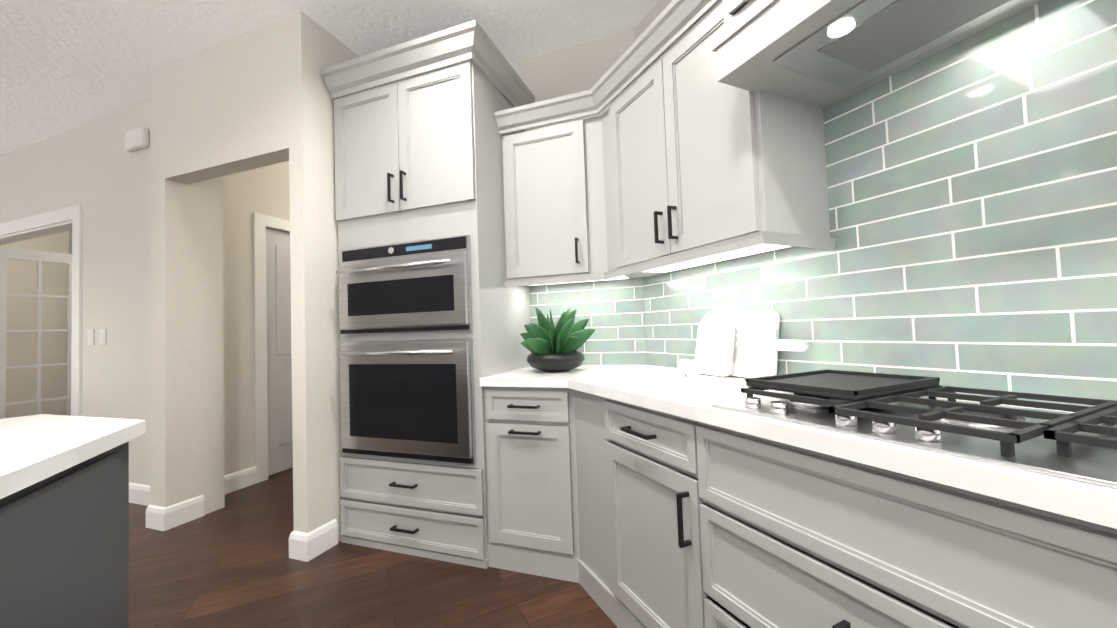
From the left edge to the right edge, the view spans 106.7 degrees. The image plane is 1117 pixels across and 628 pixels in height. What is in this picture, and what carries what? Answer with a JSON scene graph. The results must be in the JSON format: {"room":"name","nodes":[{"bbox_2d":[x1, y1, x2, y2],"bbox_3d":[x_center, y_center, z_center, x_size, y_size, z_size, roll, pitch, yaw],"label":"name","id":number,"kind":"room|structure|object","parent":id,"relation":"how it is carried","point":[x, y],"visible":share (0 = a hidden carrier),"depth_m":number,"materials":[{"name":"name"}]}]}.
{"room":"kitchen","nodes":[
{"label":"kitchen","id":0,"kind":"room"},
{"bbox_2d":[0,231,68,417],"bbox_3d":[-6.269,0.076,4.765,0.120,2.900,1.780,-1,-2,-25],"label":"wall","id":1,"kind":"structure","parent":0,"point":[57,243],"depth_m":5.00,"materials":[{"name":"paint"}]},
{"bbox_2d":[0,102,149,484],"bbox_3d":[-4.068,-0.046,3.454,3.340,2.900,0.120,-3,-2,20],"label":"wall","id":2,"kind":"structure","parent":0,"point":[98,172],"depth_m":3.17,"materials":[{"name":"paint"}]},
{"bbox_2d":[0,247,71,418],"bbox_3d":[-5.251,0.411,4.322,0.170,2.110,0.857,-3,-2,22],"label":"french door","id":3,"kind":"structure","parent":2,"relation":"in","point":[39,257],"depth_m":4.21,"materials":[{"name":"grey paint"}]},
{"bbox_2d":[0,204,82,415],"bbox_3d":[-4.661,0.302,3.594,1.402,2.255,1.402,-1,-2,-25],"label":"door frame","id":4,"kind":"structure","parent":2,"relation":"attached to","point":[51,222],"depth_m":3.30,"materials":[{"name":"white wood"}]},
{"bbox_2d":[87,329,94,344],"bbox_3d":[-3.621,0.181,3.219,0.080,0.120,0.007,-3,-2,20],"label":"switch plate","id":5,"kind":"object","parent":2,"relation":"attached to","point":[90,333],"depth_m":3.21,"materials":[{"name":"white plastic"}]},
{"bbox_2d":[99,329,105,344],"bbox_3d":[-3.470,0.174,3.165,0.080,0.120,0.007,-3,-2,20],"label":"switch plate","id":6,"kind":"object","parent":2,"relation":"attached to","point":[102,332],"depth_m":3.16,"materials":[{"name":"white plastic"}]},
{"bbox_2d":[125,127,148,151],"bbox_3d":[-3.038,-1.261,3.022,0.278,0.161,0.044,-3,-2,20],"label":"door chime","id":7,"kind":"object","parent":2,"relation":"attached to","point":[136,139],"depth_m":3.01,"materials":[{"name":"white plastic"}]},
{"bbox_2d":[150,11,359,541],"bbox_3d":[-1.803,-0.145,2.860,1.330,2.900,0.950,-3,-2,20],"label":"wall","id":8,"kind":"structure","parent":0,"point":[259,97],"depth_m":2.45,"materials":[{"name":"paint"}]},
{"bbox_2d":[129,466,256,514],"bbox_3d":[-2.893,1.279,2.917,1.228,0.135,0.300,-1,-2,-25],"label":"baseboard","id":9,"kind":"structure","parent":8,"relation":"attached to","point":[138,493],"depth_m":2.97,"materials":[{"name":"white wood"}]},
{"bbox_2d":[222,161,289,475],"bbox_3d":[-2.213,-0.083,4.217,0.120,2.900,2.570,-3,-2,20],"label":"wall","id":10,"kind":"structure","parent":0,"point":[247,194],"depth_m":3.25,"materials":[{"name":"paint"}]},
{"bbox_2d":[253,212,289,482],"bbox_3d":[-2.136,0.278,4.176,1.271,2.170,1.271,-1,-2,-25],"label":"door frame","id":11,"kind":"structure","parent":10,"relation":"attached to","point":[260,221],"depth_m":3.38,"materials":[{"name":"white wood"}]},
{"bbox_2d":[266,228,292,475],"bbox_3d":[-2.161,0.320,4.182,0.105,2.064,1.596,-3,-2,20],"label":"pantry door","id":12,"kind":"structure","parent":10,"relation":"in","point":[279,372],"depth_m":3.56,"materials":[{"name":"grey paint"}]},
{"bbox_2d":[0,0,658,253],"bbox_3d":[-4.047,-1.572,1.625,13.500,0.020,16.500,-1,-2,-25],"label":"ceiling","id":13,"kind":"structure","parent":0,"point":[66,65],"depth_m":2.40,"materials":[{"name":"white paint"}]},
{"bbox_2d":[128,467,617,627],"bbox_3d":[-3.945,1.365,1.523,13.500,0.060,16.500,-1,-2,-25],"label":"floor","id":14,"kind":"structure","parent":0,"point":[231,564],"depth_m":1.91,"materials":[{"name":"brown wood"}]},
{"bbox_2d":[0,441,128,627],"bbox_3d":[-0.703,0.703,-0.833,0.973,0.874,4.820,-1,-2,-25],"label":"kitchen island","id":15,"kind":"object","parent":14,"relation":"on","point":[64,548],"visible":0.67,"depth_m":0.94,"materials":[{"name":"grey wood"}]},
{"bbox_2d":[0,414,145,498],"bbox_3d":[-0.898,0.251,-0.874,1.200,0.040,4.870,-1,-2,-25],"label":"island countertop","id":16,"kind":"structure","parent":15,"relation":"on","point":[34,449],"depth_m":1.01,"materials":[{"name":"white stone"}]},
{"bbox_2d":[321,19,534,568],"bbox_3d":[-0.696,-0.062,2.444,0.994,2.630,0.734,-3,-2,20],"label":"tall cabinet","id":17,"kind":"object","parent":14,"relation":"on","point":[434,316],"visible":1,"depth_m":2.17,"materials":[{"name":"grey wood"}]},
{"bbox_2d":[480,365,645,582],"bbox_3d":[0.076,0.761,2.184,0.720,0.914,0.666,-3,-2,20],"label":"base cabinet","id":18,"kind":"object","parent":14,"relation":"on","point":[532,494],"visible":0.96,"depth_m":1.95,"materials":[{"name":"grey wood"}]},
{"bbox_2d":[520,307,595,371],"bbox_3d":[-0.011,0.132,2.271,0.435,0.352,0.415,-1,-2,-25],"label":"potted plant","id":19,"kind":"object","parent":18,"relation":"on","point":[548,345],"visible":1,"depth_m":2.19,"materials":[{"name":"green plant"}]},
{"bbox_2d":[567,365,1116,627],"bbox_3d":[0.842,0.691,0.925,0.666,0.914,2.900,-1,-2,-25],"label":"base cabinet","id":20,"kind":"object","parent":14,"relation":"on","point":[696,509],"visible":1,"depth_m":0.90,"materials":[{"name":"grey wood"}]},
{"bbox_2d":[677,310,808,377],"bbox_3d":[0.710,0.118,1.678,0.216,0.289,0.501,-1,-2,-25],"label":"board","id":21,"kind":"object","parent":20,"relation":"on","point":[746,344],"visible":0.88,"depth_m":1.50,"materials":[{"name":"stone"}]},
{"bbox_2d":[643,0,1116,406],"bbox_3d":[1.110,-0.264,1.098,0.007,0.986,2.896,-1,-2,-25],"label":"backsplash","id":22,"kind":"structure","parent":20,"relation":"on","point":[972,190],"depth_m":1.11,"materials":[{"name":"tile"}]},
{"bbox_2d":[711,369,1116,488],"bbox_3d":[0.851,0.196,0.855,0.530,0.068,0.900,-1,-2,-25],"label":"gas cooktop","id":23,"kind":"object","parent":20,"relation":"on","point":[1079,444],"visible":1,"depth_m":0.81,"materials":[{"name":"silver metal"}]},
{"bbox_2d":[509,29,635,131],"bbox_3d":[-0.238,-0.203,2.739,1.700,2.900,0.120,-3,-2,20],"label":"wall","id":24,"kind":"structure","parent":0,"point":[585,66],"depth_m":2.59,"materials":[{"name":"paint"}]},
{"bbox_2d":[502,116,640,285],"bbox_3d":[0.076,-0.610,2.364,0.720,0.834,0.386,-3,-2,20],"label":"wall cabinet","id":25,"kind":"object","parent":24,"relation":"attached to","point":[554,203],"visible":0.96,"depth_m":2.24,"materials":[{"name":"grey wood"}]},
{"bbox_2d":[530,278,646,365],"bbox_3d":[0.162,0.054,2.521,0.716,0.516,0.007,-3,-2,20],"label":"backsplash","id":26,"kind":"structure","parent":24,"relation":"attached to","point":[613,311],"depth_m":2.48,"materials":[{"name":"tile"}]},
{"bbox_2d":[633,0,722,81],"bbox_3d":[1.166,-0.308,1.129,0.120,2.900,3.000,-1,-2,-25],"label":"wall","id":27,"kind":"structure","parent":0,"point":[651,16],"depth_m":2.28,"materials":[{"name":"paint"}]},
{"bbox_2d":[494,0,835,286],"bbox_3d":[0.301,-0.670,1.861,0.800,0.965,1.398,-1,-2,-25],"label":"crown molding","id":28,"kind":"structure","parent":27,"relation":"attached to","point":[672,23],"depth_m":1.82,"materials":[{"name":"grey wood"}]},
{"bbox_2d":[602,2,829,277],"bbox_3d":[0.898,-0.719,1.048,0.413,0.965,2.856,-1,-2,-25],"label":"wall cabinet","id":29,"kind":"object","parent":27,"relation":"attached to","point":[696,154],"visible":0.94,"depth_m":1.54,"materials":[{"name":"grey wood"}]},
{"bbox_2d":[712,0,1043,108],"bbox_3d":[0.864,-1.085,0.926,0.567,0.720,1.100,-1,-2,-25],"label":"range hood","id":30,"kind":"object","parent":27,"relation":"attached to","point":[822,54],"visible":0.98,"depth_m":1.12,"materials":[{"name":"grey"}]}
]}

